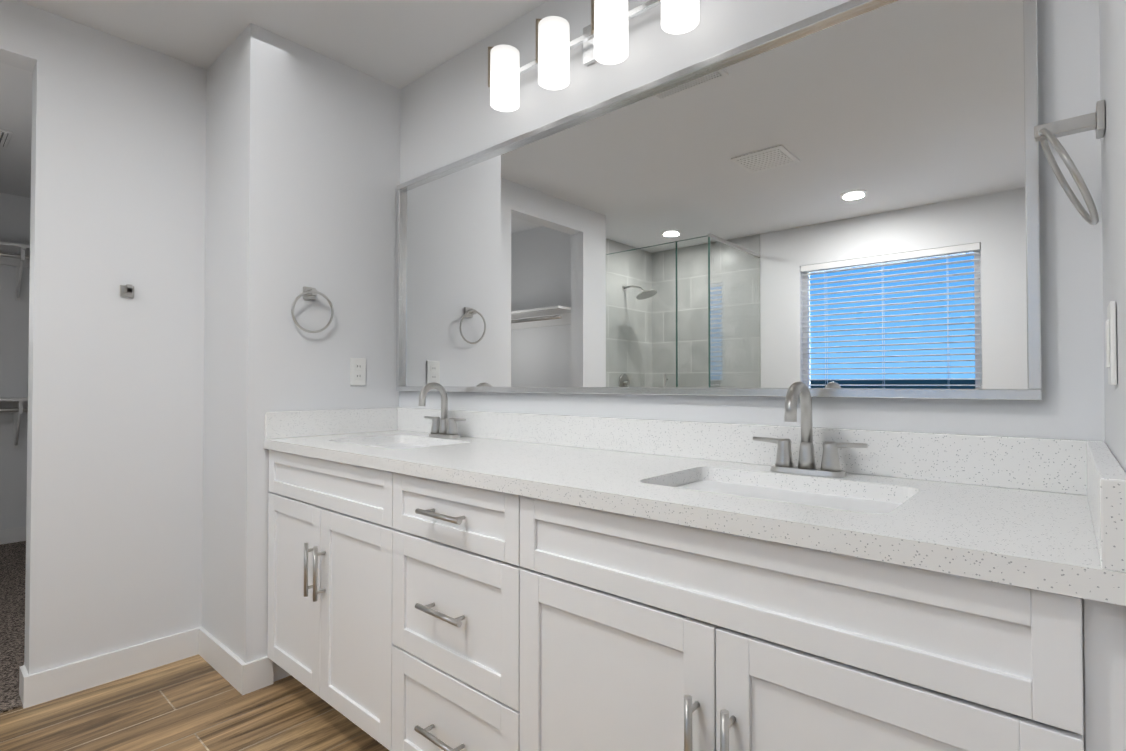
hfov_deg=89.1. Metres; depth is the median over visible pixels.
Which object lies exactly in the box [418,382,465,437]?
faucet
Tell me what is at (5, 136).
ceiling vent
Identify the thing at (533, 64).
sconce
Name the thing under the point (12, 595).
floor
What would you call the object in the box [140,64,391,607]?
wall
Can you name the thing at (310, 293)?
towel ring
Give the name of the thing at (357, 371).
electrical outlet cover
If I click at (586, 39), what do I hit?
sconce
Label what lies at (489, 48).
sconce
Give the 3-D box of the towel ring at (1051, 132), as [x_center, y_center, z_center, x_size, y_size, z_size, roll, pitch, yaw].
[0.857,-0.348,0.969,0.089,0.195,0.185,-1,-1,41]
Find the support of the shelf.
attached to the wall at (70, 344)
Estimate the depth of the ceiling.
2.14 m
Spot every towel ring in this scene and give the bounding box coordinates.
[291,287,333,332]
[1034,100,1104,224]
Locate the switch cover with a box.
[1105,301,1116,384]
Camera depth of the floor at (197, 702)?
1.90 m
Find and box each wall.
[0,193,139,543]
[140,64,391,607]
[392,0,1091,439]
[1084,0,1125,472]
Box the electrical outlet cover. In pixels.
[350,358,365,384]
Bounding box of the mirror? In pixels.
[396,0,1041,399]
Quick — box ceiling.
[0,0,547,197]
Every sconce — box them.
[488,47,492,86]
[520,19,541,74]
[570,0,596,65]
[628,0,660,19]
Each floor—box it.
[0,541,25,713]
[0,654,389,750]
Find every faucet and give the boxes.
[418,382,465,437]
[753,381,867,476]
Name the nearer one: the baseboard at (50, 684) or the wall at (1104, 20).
the wall at (1104, 20)
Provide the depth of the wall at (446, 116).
1.54 m
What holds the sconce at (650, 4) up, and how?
attached to the wall at (446, 116)
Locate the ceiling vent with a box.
[0,128,12,147]
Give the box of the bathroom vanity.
[264,407,1125,750]
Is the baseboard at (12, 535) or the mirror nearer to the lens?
the mirror
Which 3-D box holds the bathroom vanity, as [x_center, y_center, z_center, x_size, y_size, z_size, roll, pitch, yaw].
[-0.068,0.632,1.567,2.286,1.010,0.594,-1,-1,41]
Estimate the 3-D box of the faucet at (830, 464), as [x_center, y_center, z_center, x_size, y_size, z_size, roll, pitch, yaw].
[0.530,0.118,1.279,0.252,0.209,0.141,-1,-1,41]
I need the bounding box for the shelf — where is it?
[0,241,29,447]
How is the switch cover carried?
attached to the wall at (1104, 20)
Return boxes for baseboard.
[0,527,25,544]
[19,628,195,708]
[196,626,259,694]
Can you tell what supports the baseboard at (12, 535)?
attached to the wall at (70, 344)
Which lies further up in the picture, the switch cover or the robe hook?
the robe hook
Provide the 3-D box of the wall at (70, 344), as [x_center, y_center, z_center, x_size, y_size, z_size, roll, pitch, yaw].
[-4.006,-0.048,3.921,0.120,2.440,1.830,-1,-1,41]
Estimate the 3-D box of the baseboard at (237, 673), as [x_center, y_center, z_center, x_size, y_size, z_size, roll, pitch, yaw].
[-1.309,1.094,2.214,0.464,0.105,0.034,-1,-1,41]
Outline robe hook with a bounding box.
[120,284,133,297]

